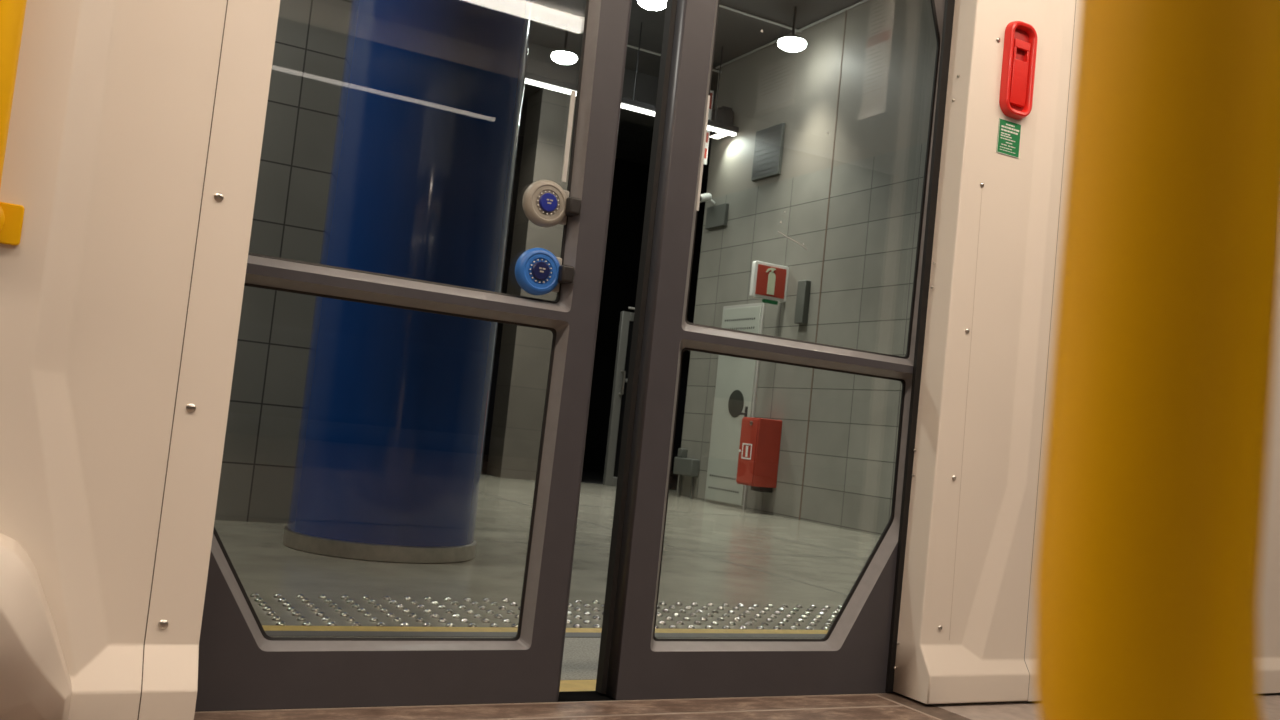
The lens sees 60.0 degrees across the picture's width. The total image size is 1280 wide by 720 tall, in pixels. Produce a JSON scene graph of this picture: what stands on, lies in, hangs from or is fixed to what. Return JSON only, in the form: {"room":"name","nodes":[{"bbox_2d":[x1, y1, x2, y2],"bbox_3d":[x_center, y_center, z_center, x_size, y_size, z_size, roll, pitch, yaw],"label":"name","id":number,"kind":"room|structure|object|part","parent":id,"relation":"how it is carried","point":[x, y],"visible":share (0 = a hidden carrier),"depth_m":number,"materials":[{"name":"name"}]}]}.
{"room":"subway train interior","nodes":[
{"label":"subway train interior","id":0,"kind":"room"},
{"bbox_2d":[0,0,279,719],"bbox_3d":[-2.115,-0.771,1.051,3.447,2.304,0.135,8,-4,-28],"label":"wall","id":1,"kind":"structure","parent":0,"point":[136,130],"depth_m":1.73,"materials":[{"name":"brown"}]},
{"bbox_2d":[0,0,26,245],"bbox_3d":[-0.858,-0.932,1.625,0.093,1.534,0.076,8,-4,-28],"label":"handrail","id":2,"kind":"object","parent":1,"relation":"attached to","point":[12,12],"visible":1,"depth_m":1.57,"materials":[{"name":"metal"}]},
{"bbox_3d":[-0.949,-0.203,1.607,0.093,0.060,0.009,8,-4,-28],"label":"wall plate","id":3,"kind":"part","parent":2,"relation":"part of","materials":[{"name":"yellow paint"}]},
{"bbox_3d":[-0.644,-0.570,1.836,0.080,2.302,0.133,8,-4,-28],"label":"door panel","id":4,"kind":"part","parent":1,"relation":"part of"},
{"bbox_2d":[195,0,631,710],"bbox_3d":[-0.421,-0.349,2.053,0.849,1.948,0.085,8,-4,-30],"label":"door","id":5,"kind":"structure","parent":1,"relation":"in","point":[241,667],"depth_m":2.14,"materials":[{"name":"grey paint"}]},
{"bbox_3d":[-0.194,-0.173,2.185,0.082,0.070,0.008,8,-4,-28],"label":"plate","id":6,"kind":"part","parent":5,"relation":"part of","materials":[{"name":"grey"}]},
{"bbox_3d":[-0.180,-0.308,2.193,0.082,0.070,0.008,8,-4,-28],"label":"plate","id":7,"kind":"part","parent":5,"relation":"part of","materials":[{"name":"grey"}]},
{"bbox_2d":[195,691,880,711],"bbox_3d":[-0.115,0.704,2.236,1.660,0.047,0.092,8,-4,-28],"label":"trim","id":8,"kind":"structure","parent":1,"relation":"attached to","point":[569,696],"depth_m":2.24,"materials":[{"name":"black"}]},
{"bbox_2d":[195,693,898,712],"bbox_3d":[-0.090,0.692,2.194,1.660,0.031,0.006,8,-4,-28],"label":"trim","id":9,"kind":"structure","parent":1,"relation":"attached to","point":[881,693],"depth_m":2.11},
{"bbox_2d":[469,694,941,719],"bbox_3d":[0.046,0.673,1.928,1.447,0.001,0.596,8,-4,-28],"label":"trim","id":10,"kind":"structure","parent":1,"relation":"attached to","point":[899,704],"depth_m":2.21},
{"bbox_2d":[215,0,351,523],"bbox_3d":[-3.821,-1.734,4.319,6.930,4.420,0.380,8,-4,-28],"label":"wall","id":11,"kind":"structure","parent":0,"point":[258,466],"depth_m":5.24,"materials":[{"name":"tile"}]},
{"bbox_2d":[487,88,575,479],"bbox_3d":[-0.982,-0.762,11.604,0.710,4.010,0.400,8,-4,-28],"label":"wall","id":12,"kind":"structure","parent":0,"point":[525,352],"depth_m":11.36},
{"bbox_2d":[214,461,879,629],"bbox_3d":[-2.309,1.058,8.328,14.000,0.302,12.090,8,-4,-28],"label":"floor","id":13,"kind":"structure","parent":0,"point":[265,566],"depth_m":4.59,"materials":[{"name":"tile"}]},
{"bbox_2d":[250,593,258,596],"bbox_3d":[-1.141,0.696,3.282,0.027,0.009,0.026,8,-4,-28],"label":"stud","id":14,"kind":"object","parent":13,"relation":"on","point":[253,594],"visible":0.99,"depth_m":3.27,"materials":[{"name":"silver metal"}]},
{"bbox_2d":[254,597,262,601],"bbox_3d":[-1.108,0.695,3.221,0.027,0.009,0.026,8,-4,-28],"label":"stud","id":15,"kind":"object","parent":13,"relation":"on","point":[258,599],"visible":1,"depth_m":3.21,"materials":[{"name":"silver metal"}]},
{"bbox_2d":[258,602,267,605],"bbox_3d":[-1.075,0.695,3.160,0.027,0.009,0.026,8,-4,-28],"label":"stud","id":16,"kind":"object","parent":13,"relation":"on","point":[260,603],"visible":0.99,"depth_m":3.15,"materials":[{"name":"silver metal"}]},
{"bbox_2d":[262,606,271,610],"bbox_3d":[-1.042,0.694,3.098,0.027,0.009,0.026,8,-4,-28],"label":"stud","id":17,"kind":"object","parent":13,"relation":"on","point":[266,608],"visible":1,"depth_m":3.09,"materials":[{"name":"silver metal"}]},
{"bbox_2d":[266,611,275,615],"bbox_3d":[-1.010,0.693,3.037,0.027,0.009,0.026,8,-4,-28],"label":"stud","id":18,"kind":"object","parent":13,"relation":"on","point":[271,613],"visible":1,"depth_m":3.03,"materials":[{"name":"silver metal"}]},
{"bbox_2d":[271,616,280,620],"bbox_3d":[-0.977,0.693,2.976,0.027,0.009,0.026,8,-4,-28],"label":"stud","id":19,"kind":"object","parent":13,"relation":"on","point":[275,618],"visible":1,"depth_m":2.97,"materials":[{"name":"silver metal"}]},
{"bbox_2d":[273,594,281,597],"bbox_3d":[-1.083,0.704,3.313,0.027,0.009,0.026,8,-4,-28],"label":"stud","id":20,"kind":"object","parent":13,"relation":"on","point":[275,595],"visible":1,"depth_m":3.30,"materials":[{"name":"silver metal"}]},
{"bbox_2d":[276,621,285,625],"bbox_3d":[-0.944,0.692,2.914,0.027,0.009,0.026,8,-4,-28],"label":"stud","id":21,"kind":"object","parent":13,"relation":"on","point":[280,623],"visible":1,"depth_m":2.91,"materials":[{"name":"silver metal"}]},
{"bbox_2d":[278,598,286,601],"bbox_3d":[-1.050,0.703,3.252,0.027,0.009,0.026,8,-4,-28],"label":"stud","id":22,"kind":"object","parent":13,"relation":"on","point":[279,599],"visible":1,"depth_m":3.24,"materials":[{"name":"silver metal"}]},
{"bbox_2d":[282,602,290,606],"bbox_3d":[-1.017,0.703,3.191,0.027,0.009,0.026,8,-4,-28],"label":"stud","id":23,"kind":"object","parent":13,"relation":"on","point":[287,604],"visible":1,"depth_m":3.18,"materials":[{"name":"silver metal"}]},
{"bbox_2d":[287,607,295,610],"bbox_3d":[-0.984,0.702,3.129,0.027,0.009,0.026,8,-4,-28],"label":"stud","id":24,"kind":"object","parent":13,"relation":"on","point":[288,608],"visible":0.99,"depth_m":3.12,"materials":[{"name":"silver metal"}]},
{"bbox_2d":[291,611,300,615],"bbox_3d":[-0.951,0.701,3.068,0.027,0.009,0.026,8,-4,-28],"label":"stud","id":25,"kind":"object","parent":13,"relation":"on","point":[295,613],"visible":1,"depth_m":3.06,"materials":[{"name":"silver metal"}]},
{"bbox_2d":[296,594,304,597],"bbox_3d":[-1.024,0.712,3.344,0.027,0.009,0.026,8,-4,-28],"label":"stud","id":26,"kind":"object","parent":13,"relation":"on","point":[298,595],"visible":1,"depth_m":3.34,"materials":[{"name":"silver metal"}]},
{"bbox_2d":[296,616,305,620],"bbox_3d":[-0.919,0.701,3.007,0.027,0.009,0.026,8,-4,-28],"label":"stud","id":27,"kind":"object","parent":13,"relation":"on","point":[301,618],"visible":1,"depth_m":3.00,"materials":[{"name":"silver metal"}]},
{"bbox_2d":[300,598,309,601],"bbox_3d":[-0.992,0.711,3.283,0.027,0.009,0.026,8,-4,-28],"label":"stud","id":28,"kind":"object","parent":13,"relation":"on","point":[304,599],"visible":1,"depth_m":3.28,"materials":[{"name":"silver metal"}]},
{"bbox_2d":[301,621,311,625],"bbox_3d":[-0.886,0.700,2.946,0.027,0.009,0.026,8,-4,-28],"label":"stud","id":29,"kind":"object","parent":13,"relation":"on","point":[306,623],"visible":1,"depth_m":2.94,"materials":[{"name":"silver metal"}]},
{"bbox_2d":[305,603,314,606],"bbox_3d":[-0.959,0.711,3.222,0.027,0.009,0.026,8,-4,-28],"label":"stud","id":30,"kind":"object","parent":13,"relation":"on","point":[307,604],"visible":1,"depth_m":3.21,"materials":[{"name":"silver metal"}]},
{"bbox_2d":[310,607,319,610],"bbox_3d":[-0.926,0.710,3.160,0.027,0.009,0.026,8,-4,-28],"label":"stud","id":31,"kind":"object","parent":13,"relation":"on","point":[313,608],"visible":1,"depth_m":3.15,"materials":[{"name":"silver metal"}]},
{"bbox_2d":[316,612,324,615],"bbox_3d":[-0.893,0.709,3.099,0.027,0.009,0.026,8,-4,-28],"label":"stud","id":32,"kind":"object","parent":13,"relation":"on","point":[317,613],"visible":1,"depth_m":3.09,"materials":[{"name":"silver metal"}]},
{"bbox_2d":[318,595,326,598],"bbox_3d":[-0.966,0.720,3.375,0.027,0.009,0.026,8,-4,-28],"label":"stud","id":33,"kind":"object","parent":13,"relation":"on","point":[319,596],"visible":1,"depth_m":3.37,"materials":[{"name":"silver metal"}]},
{"bbox_2d":[321,617,330,620],"bbox_3d":[-0.860,0.709,3.038,0.027,0.009,0.026,8,-4,-28],"label":"stud","id":34,"kind":"object","parent":13,"relation":"on","point":[323,618],"visible":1,"depth_m":3.03,"materials":[{"name":"silver metal"}]},
{"bbox_2d":[323,599,331,602],"bbox_3d":[-0.933,0.719,3.314,0.027,0.009,0.026,8,-4,-28],"label":"stud","id":35,"kind":"object","parent":13,"relation":"on","point":[325,600],"visible":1,"depth_m":3.31,"materials":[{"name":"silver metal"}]},
{"bbox_2d":[327,622,336,625],"bbox_3d":[-0.828,0.708,2.977,0.027,0.009,0.026,8,-4,-28],"label":"stud","id":36,"kind":"object","parent":13,"relation":"on","point":[328,623],"visible":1,"depth_m":2.97,"materials":[{"name":"silver metal"}]},
{"bbox_2d":[329,603,337,606],"bbox_3d":[-0.900,0.719,3.253,0.027,0.009,0.026,8,-4,-28],"label":"stud","id":37,"kind":"object","parent":13,"relation":"on","point":[331,604],"visible":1,"depth_m":3.24,"materials":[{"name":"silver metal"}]},
{"bbox_2d":[334,608,342,611],"bbox_3d":[-0.868,0.718,3.192,0.027,0.009,0.026,8,-4,-28],"label":"stud","id":38,"kind":"object","parent":13,"relation":"on","point":[335,609],"visible":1,"depth_m":3.18,"materials":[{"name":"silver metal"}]},
{"bbox_2d":[339,612,348,616],"bbox_3d":[-0.835,0.717,3.130,0.027,0.009,0.026,8,-4,-28],"label":"stud","id":39,"kind":"object","parent":13,"relation":"on","point":[345,614],"visible":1,"depth_m":3.12,"materials":[{"name":"silver metal"}]},
{"bbox_2d":[345,617,354,620],"bbox_3d":[-0.802,0.717,3.069,0.027,0.009,0.026,8,-4,-28],"label":"stud","id":40,"kind":"object","parent":13,"relation":"on","point":[348,618],"visible":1,"depth_m":3.06,"materials":[{"name":"silver metal"}]},
{"bbox_2d":[351,603,359,607],"bbox_3d":[-0.842,0.727,3.284,0.027,0.009,0.026,8,-4,-28],"label":"stud","id":41,"kind":"object","parent":13,"relation":"on","point":[355,605],"visible":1,"depth_m":3.28,"materials":[{"name":"silver metal"}]},
{"bbox_2d":[351,622,360,625],"bbox_3d":[-0.769,0.716,3.008,0.027,0.009,0.026,8,-4,-28],"label":"stud","id":42,"kind":"object","parent":13,"relation":"on","point":[354,623],"visible":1,"depth_m":3.00,"materials":[{"name":"silver metal"}]},
{"bbox_2d":[357,608,365,611],"bbox_3d":[-0.809,0.726,3.223,0.027,0.009,0.026,8,-4,-28],"label":"stud","id":43,"kind":"object","parent":13,"relation":"on","point":[359,609],"visible":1,"depth_m":3.21,"materials":[{"name":"silver metal"}]},
{"bbox_2d":[363,612,371,616],"bbox_3d":[-0.777,0.725,3.162,0.027,0.009,0.026,8,-4,-28],"label":"stud","id":44,"kind":"object","parent":13,"relation":"on","point":[367,614],"visible":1,"depth_m":3.15,"materials":[{"name":"silver metal"}]},
{"bbox_2d":[369,617,378,621],"bbox_3d":[-0.744,0.725,3.100,0.027,0.009,0.026,8,-4,-28],"label":"stud","id":45,"kind":"object","parent":13,"relation":"on","point":[373,619],"visible":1,"depth_m":3.09,"materials":[{"name":"silver metal"}]},
{"bbox_2d":[376,622,384,625],"bbox_3d":[-0.711,0.724,3.039,0.027,0.009,0.026,8,-4,-28],"label":"stud","id":46,"kind":"object","parent":13,"relation":"on","point":[378,623],"visible":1,"depth_m":3.03,"materials":[{"name":"silver metal"}]},
{"bbox_2d":[379,608,388,611],"bbox_3d":[-0.751,0.734,3.254,0.027,0.009,0.026,8,-4,-28],"label":"stud","id":47,"kind":"object","parent":13,"relation":"on","point":[382,609],"visible":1,"depth_m":3.25,"materials":[{"name":"silver metal"}]},
{"bbox_2d":[386,613,394,616],"bbox_3d":[-0.718,0.733,3.193,0.027,0.009,0.026,8,-4,-28],"label":"stud","id":48,"kind":"object","parent":13,"relation":"on","point":[387,614],"visible":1,"depth_m":3.18,"materials":[{"name":"silver metal"}]},
{"bbox_2d":[392,618,401,621],"bbox_3d":[-0.686,0.733,3.131,0.027,0.009,0.026,8,-4,-28],"label":"stud","id":49,"kind":"object","parent":13,"relation":"on","point":[394,619],"visible":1,"depth_m":3.12,"materials":[{"name":"silver metal"}]},
{"bbox_2d":[399,622,408,626],"bbox_3d":[-0.653,0.732,3.070,0.027,0.009,0.026,8,-4,-28],"label":"stud","id":50,"kind":"object","parent":13,"relation":"on","point":[403,624],"visible":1,"depth_m":3.06,"materials":[{"name":"silver metal"}]},
{"bbox_2d":[401,609,410,612],"bbox_3d":[-0.693,0.742,3.285,0.027,0.009,0.026,8,-4,-28],"label":"stud","id":51,"kind":"object","parent":13,"relation":"on","point":[403,610],"visible":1,"depth_m":3.28,"materials":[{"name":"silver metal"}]},
{"bbox_2d":[283,0,533,563],"bbox_3d":[-0.865,-1.399,4.798,0.790,4.420,0.790,8,-4,-28],"label":"pillar","id":52,"kind":"structure","parent":13,"relation":"on","point":[389,460],"depth_m":4.41,"materials":[{"name":"blue ceramic"}]},
{"bbox_2d":[415,618,424,621],"bbox_3d":[-0.627,0.741,3.162,0.027,0.009,0.026,8,-4,-28],"label":"stud","id":53,"kind":"object","parent":13,"relation":"on","point":[417,619],"visible":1,"depth_m":3.15,"materials":[{"name":"silver metal"}]},
{"bbox_2d":[423,623,431,626],"bbox_3d":[-0.595,0.740,3.101,0.027,0.009,0.026,8,-4,-28],"label":"stud","id":54,"kind":"object","parent":13,"relation":"on","point":[424,624],"visible":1,"depth_m":3.09,"materials":[{"name":"silver metal"}]},
{"bbox_2d":[423,609,431,612],"bbox_3d":[-0.635,0.750,3.316,0.027,0.009,0.026,8,-4,-28],"label":"stud","id":55,"kind":"object","parent":13,"relation":"on","point":[425,610],"visible":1,"depth_m":3.31,"materials":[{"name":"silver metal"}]},
{"bbox_2d":[430,613,438,617],"bbox_3d":[-0.602,0.749,3.255,0.027,0.009,0.026,8,-4,-28],"label":"stud","id":56,"kind":"object","parent":13,"relation":"on","point":[434,615],"visible":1,"depth_m":3.25,"materials":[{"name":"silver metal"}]},
{"bbox_2d":[438,618,446,621],"bbox_3d":[-0.569,0.749,3.193,0.027,0.009,0.026,8,-4,-28],"label":"stud","id":57,"kind":"object","parent":13,"relation":"on","point":[440,619],"visible":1,"depth_m":3.19,"materials":[{"name":"silver metal"}]},
{"bbox_2d":[445,623,454,626],"bbox_3d":[-0.536,0.748,3.132,0.027,0.009,0.026,8,-4,-28],"label":"stud","id":58,"kind":"object","parent":13,"relation":"on","point":[447,624],"visible":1,"depth_m":3.12,"materials":[{"name":"silver metal"}]},
{"bbox_2d":[452,614,460,617],"bbox_3d":[-0.544,0.757,3.286,0.027,0.009,0.026,8,-4,-28],"label":"stud","id":59,"kind":"object","parent":13,"relation":"on","point":[453,615],"visible":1,"depth_m":3.28,"materials":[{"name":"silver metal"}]},
{"bbox_2d":[460,618,468,622],"bbox_3d":[-0.511,0.757,3.225,0.027,0.009,0.026,8,-4,-28],"label":"stud","id":60,"kind":"object","parent":13,"relation":"on","point":[464,620],"visible":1,"depth_m":3.22,"materials":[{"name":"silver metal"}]},
{"bbox_2d":[468,623,476,626],"bbox_3d":[-0.478,0.756,3.163,0.027,0.009,0.026,8,-4,-28],"label":"stud","id":61,"kind":"object","parent":13,"relation":"on","point":[470,624],"visible":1,"depth_m":3.15,"materials":[{"name":"silver metal"}]},
{"bbox_2d":[481,619,489,622],"bbox_3d":[-0.453,0.765,3.256,0.027,0.009,0.026,8,-4,-28],"label":"stud","id":62,"kind":"object","parent":13,"relation":"on","point":[482,620],"visible":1,"depth_m":3.25,"materials":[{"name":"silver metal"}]},
{"bbox_2d":[603,307,634,485],"bbox_3d":[-0.006,0.412,11.880,0.600,1.912,0.133,8,-4,-28],"label":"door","id":63,"kind":"structure","parent":13,"relation":"on","point":[626,318],"depth_m":11.78,"materials":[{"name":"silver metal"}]},
{"bbox_3d":[-0.187,0.240,11.751,0.028,0.268,0.073,8,-4,-28],"label":"handle","id":64,"kind":"part","parent":63,"relation":"part of","materials":[{"name":"silver metal"}]},
{"bbox_3d":[-0.021,0.434,11.913,0.430,1.670,0.010,8,-4,-28],"label":"pane","id":65,"kind":"part","parent":63,"relation":"part of","materials":[{"name":"black"}]},
{"bbox_2d":[475,480,865,594],"bbox_3d":[-0.344,1.071,7.729,4.483,0.001,6.800,8,-4,-28],"label":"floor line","id":66,"kind":"structure","parent":13,"relation":"on","point":[526,480],"depth_m":6.31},
{"bbox_2d":[673,448,699,498],"bbox_3d":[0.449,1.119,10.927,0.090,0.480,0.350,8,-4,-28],"label":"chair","id":67,"kind":"object","parent":13,"relation":"on","point":[685,466],"visible":1,"depth_m":10.88,"materials":[{"name":"grey"}]},
{"bbox_2d":[194,695,936,719],"bbox_3d":[2.195,0.894,1.540,12.500,0.050,3.306,8,-4,-28],"label":"floor","id":68,"kind":"structure","parent":0,"point":[705,705],"depth_m":2.16,"materials":[{"name":"brown plastic"}]},
{"bbox_2d":[0,533,71,719],"bbox_3d":[-1.317,0.343,1.342,1.147,0.299,0.133,8,-4,-28],"label":"shell","id":69,"kind":"object","parent":68,"relation":"on","point":[35,682],"visible":1,"depth_m":1.55,"materials":[{"name":"plastic"}]},
{"bbox_2d":[1035,0,1279,719],"bbox_3d":[0.312,-0.627,0.166,0.377,2.410,0.060,4,-4,24],"label":"pole","id":70,"kind":"object","parent":68,"relation":"on","point":[1148,569],"visible":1,"depth_m":0.18,"materials":[{"name":"metal"}]},
{"bbox_2d":[483,136,707,476],"bbox_3d":[-4.780,-1.233,13.545,14.000,4.420,0.400,8,-4,-28],"label":"wall","id":71,"kind":"structure","parent":0,"point":[630,179],"depth_m":15.69,"materials":[{"name":"black"}]},
{"bbox_2d":[524,42,715,141],"bbox_3d":[0.122,-2.837,12.187,7.070,0.410,0.450,8,-4,-28],"label":"wall","id":72,"kind":"structure","parent":0,"point":[540,61],"depth_m":11.67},
{"bbox_2d":[534,18,721,72],"bbox_3d":[-0.079,-3.070,10.862,2.083,0.022,0.022,8,-4,-28],"label":"trim","id":73,"kind":"structure","parent":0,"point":[536,19],"depth_m":10.58,"materials":[{"name":"grey"}]},
{"bbox_2d":[519,0,861,178],"bbox_3d":[-1.810,-3.547,8.579,14.000,0.140,12.200,8,-4,-28],"label":"ceiling","id":74,"kind":"structure","parent":0,"point":[739,34],"depth_m":10.54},
{"bbox_2d":[525,72,576,94],"bbox_3d":[-0.815,-2.467,9.952,0.503,0.103,0.100,8,-4,-28],"label":"tube light","id":75,"kind":"object","parent":74,"relation":"hanging from","point":[568,88],"depth_m":9.92,"materials":[{"name":"white"}]},
{"bbox_2d":[551,23,576,64],"bbox_3d":[-0.712,-3.039,10.625,0.252,0.382,0.252,8,-4,-28],"label":"pendant lamp","id":76,"kind":"object","parent":74,"relation":"hanging from","point":[562,56],"visible":1,"depth_m":10.55,"materials":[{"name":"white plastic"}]},
{"bbox_3d":[-0.728,-2.882,10.615,0.252,0.067,0.252,8,-4,-28],"label":"lamp shade","id":77,"kind":"part","parent":76,"relation":"part of","materials":[{"name":"white"}]},
{"bbox_3d":[-0.706,-3.094,10.629,0.022,0.270,0.022,3,-5,39],"label":"lamp rod","id":78,"kind":"part","parent":76,"relation":"part of","materials":[{"name":"black plastic"}]},
{"bbox_2d":[621,22,655,115],"bbox_3d":[-0.001,-2.728,10.390,0.358,0.843,0.100,8,-4,-28],"label":"tube light","id":79,"kind":"object","parent":74,"relation":"hanging from","point":[626,103],"depth_m":10.36,"materials":[{"name":"white"}]},
{"bbox_2d":[638,0,666,10],"bbox_3d":[0.120,-3.057,9.029,0.252,0.382,0.252,8,-4,-28],"label":"pendant lamp","id":80,"kind":"object","parent":74,"relation":"hanging from","point":[655,5],"visible":0.91,"depth_m":8.98,"materials":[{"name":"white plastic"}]},
{"bbox_2d":[704,130,709,164],"bbox_3d":[0.657,-2.109,11.006,0.035,0.348,0.024,8,-4,-28],"label":"sign","id":81,"kind":"object","parent":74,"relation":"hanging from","point":[708,131],"depth_m":11.00,"materials":[{"name":"white plastic"}]},
{"bbox_2d":[708,90,713,119],"bbox_3d":[0.698,-2.535,11.033,0.040,0.293,0.024,8,-4,-28],"label":"sign","id":82,"kind":"object","parent":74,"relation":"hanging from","point":[711,92],"depth_m":11.03,"materials":[{"name":"white plastic"}]},
{"bbox_2d":[778,6,806,51],"bbox_3d":[1.338,-2.891,9.657,0.252,0.382,0.252,8,-4,-28],"label":"pendant lamp","id":83,"kind":"object","parent":74,"relation":"hanging from","point":[790,43],"visible":1,"depth_m":9.59,"materials":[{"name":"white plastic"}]},
{"bbox_3d":[1.322,-2.735,9.647,0.252,0.067,0.252,8,-4,-28],"label":"lamp shade","id":84,"kind":"part","parent":83,"relation":"part of","materials":[{"name":"white"}]},
{"bbox_3d":[1.344,-2.947,9.660,0.022,0.270,0.022,3,-5,39],"label":"lamp rod","id":85,"kind":"part","parent":83,"relation":"part of","materials":[{"name":"black plastic"}]},
{"bbox_2d":[676,0,936,535],"bbox_3d":[2.784,-0.847,7.529,0.353,4.420,8.660,8,-4,-28],"label":"wall","id":86,"kind":"structure","parent":0,"point":[863,76],"depth_m":9.37,"materials":[{"name":"grey"}]},
{"bbox_2d":[262,625,827,633],"bbox_3d":[-1.162,0.661,2.735,10.683,0.003,0.065,8,-4,-28],"label":"trim","id":87,"kind":"structure","parent":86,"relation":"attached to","point":[265,627],"depth_m":3.11,"materials":[{"name":"yellow paint"}]},
{"bbox_2d":[265,631,825,637],"bbox_3d":[-1.132,0.661,2.679,10.683,0.003,0.062,8,-4,-28],"label":"trim","id":88,"kind":"structure","parent":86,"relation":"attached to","point":[269,633],"depth_m":3.04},
{"bbox_2d":[270,636,821,679],"bbox_3d":[-1.005,0.659,2.443,10.683,0.001,0.475,8,-4,-28],"label":"trim","id":89,"kind":"structure","parent":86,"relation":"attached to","point":[580,655],"depth_m":2.90,"materials":[{"name":"stone"}]},
{"bbox_2d":[559,680,595,691],"bbox_3d":[0.580,1.005,2.933,14.000,0.300,0.150,8,-4,-28],"label":"trim","id":90,"kind":"structure","parent":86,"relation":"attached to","point":[565,685],"depth_m":2.57,"materials":[{"name":"yellow paint"}]},
{"bbox_2d":[700,193,728,228],"bbox_3d":[0.683,-1.506,11.000,0.255,0.348,0.350,8,-4,-28],"label":"security camera","id":91,"kind":"object","parent":86,"relation":"attached to","point":[717,215],"visible":0.83,"depth_m":11.01,"materials":[{"name":"white"}]},
{"bbox_2d":[709,106,733,138],"bbox_3d":[0.816,-2.362,11.051,0.170,0.270,0.260,8,-4,-28],"label":"floodlight","id":92,"kind":"object","parent":86,"relation":"attached to","point":[724,114],"visible":0.7,"depth_m":10.95,"materials":[{"name":"black plastic"}]},
{"bbox_2d":[707,46,738,135],"bbox_3d":[0.821,-2.615,10.829,0.357,0.842,0.100,8,-4,-28],"label":"tube light","id":93,"kind":"object","parent":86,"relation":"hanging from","point":[715,126],"depth_m":10.78,"materials":[{"name":"white"}]},
{"bbox_2d":[704,303,764,509],"bbox_3d":[0.852,0.413,10.359,0.086,1.890,0.685,8,-4,-28],"label":"door","id":94,"kind":"structure","parent":86,"relation":"in","point":[737,378],"depth_m":10.35,"materials":[{"name":"grey"}]},
{"bbox_3d":[0.933,0.493,10.154,0.055,0.140,0.100,8,-4,-28],"label":"handle","id":95,"kind":"part","parent":94,"relation":"part of","materials":[{"name":"black plastic"}]},
{"bbox_2d":[736,417,781,492],"bbox_3d":[1.034,0.830,9.712,0.271,0.635,0.260,8,-4,-28],"label":"fire extinguisher cabinet","id":96,"kind":"object","parent":86,"relation":"attached to","point":[760,438],"visible":1,"depth_m":9.62,"materials":[{"name":"red"}]},
{"bbox_3d":[0.935,0.794,9.659,0.010,0.560,0.246,8,-4,-28],"label":"cabinet door","id":97,"kind":"part","parent":96,"relation":"part of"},
{"bbox_2d":[719,4,801,32],"bbox_3d":[0.787,-3.102,9.784,1.583,0.022,0.022,8,-4,-28],"label":"trim","id":98,"kind":"structure","parent":86,"relation":"attached to","point":[721,6],"depth_m":9.92,"materials":[{"name":"grey"}]},
{"bbox_2d":[751,123,784,180],"bbox_3d":[1.198,-1.943,10.375,0.032,0.480,0.445,8,-4,-28],"label":"vent panel","id":99,"kind":"object","parent":86,"relation":"attached to","point":[768,148],"visible":1,"depth_m":10.34,"materials":[{"name":"grey"}]},
{"bbox_2d":[749,261,788,304],"bbox_3d":[1.144,-0.677,9.798,0.361,0.350,0.058,8,-4,-28],"label":"fire extinguisher sign","id":100,"kind":"object","parent":86,"relation":"attached to","point":[769,281],"visible":1,"depth_m":9.77,"materials":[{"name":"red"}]},
{"bbox_2d":[716,0,868,68],"bbox_3d":[1.414,-3.014,10.220,0.022,0.022,2.660,8,-4,-28],"label":"trim","id":101,"kind":"structure","parent":86,"relation":"attached to","point":[862,1],"depth_m":10.07,"materials":[{"name":"grey"}]},
{"bbox_2d":[794,280,810,323],"bbox_3d":[1.406,-0.500,9.590,0.055,0.375,0.120,8,-4,-28],"label":"wall bracket","id":102,"kind":"object","parent":86,"relation":"attached to","point":[803,289],"visible":1,"depth_m":9.55,"materials":[{"name":"grey"}]},
{"bbox_2d":[1024,5,1075,689],"bbox_3d":[3.867,-0.005,4.436,7.080,2.550,0.020,8,-4,-28],"label":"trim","id":103,"kind":"structure","parent":0,"point":[1075,5],"depth_m":2.93,"materials":[{"name":"grey paint"}]},
{"bbox_2d":[885,0,1279,703],"bbox_3d":[3.873,0.051,4.255,7.224,2.304,0.125,8,-4,-28],"label":"wall","id":104,"kind":"structure","parent":0,"point":[961,597],"depth_m":2.59,"materials":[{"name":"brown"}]},
{"bbox_2d":[595,0,944,699],"bbox_3d":[0.386,-0.236,2.511,0.832,1.948,0.086,8,-4,-28],"label":"door","id":105,"kind":"structure","parent":104,"relation":"in","point":[852,657],"depth_m":2.32,"materials":[{"name":"grey paint"}]},
{"bbox_2d":[877,694,969,719],"bbox_3d":[0.713,0.765,2.284,0.075,0.001,0.596,8,-4,-28],"label":"trim","id":106,"kind":"structure","parent":104,"relation":"attached to","point":[937,712],"depth_m":2.44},
{"bbox_3d":[0.858,-0.364,2.644,0.308,2.302,0.123,8,-4,-28],"label":"door panel","id":107,"kind":"part","parent":104,"relation":"part of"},
{"bbox_2d":[996,118,1020,157],"bbox_3d":[0.876,-0.526,2.629,0.072,0.082,0.002,8,-4,-28],"label":"instruction label","id":108,"kind":"object","parent":104,"relation":"attached to","point":[1009,133],"visible":1,"depth_m":2.63,"materials":[{"name":"green"}]},
{"bbox_2d":[999,21,1037,119],"bbox_3d":[0.902,-0.690,2.635,0.094,0.232,0.020,8,-4,-28],"label":"handle","id":109,"kind":"object","parent":104,"relation":"attached to","point":[1020,38],"visible":1,"depth_m":2.63,"materials":[{"name":"red plastic"}]},
{"bbox_3d":[0.901,-0.683,2.635,0.050,0.155,0.012,8,-4,-28],"label":"lever","id":110,"kind":"part","parent":109,"relation":"part of","materials":[{"name":"red plastic"}]},
{"bbox_2d":[931,690,1279,719],"bbox_3d":[4.527,1.189,2.791,7.176,0.001,3.296,8,-4,-28],"label":"trim","id":111,"kind":"structure","parent":104,"relation":"attached to","point":[1270,702],"depth_m":2.51,"materials":[{"name":"grey plastic"}]},
{"bbox_3d":[4.040,0.069,4.285,6.900,2.302,0.020,8,-4,-28],"label":"panel","id":112,"kind":"part","parent":104,"relation":"part of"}
]}

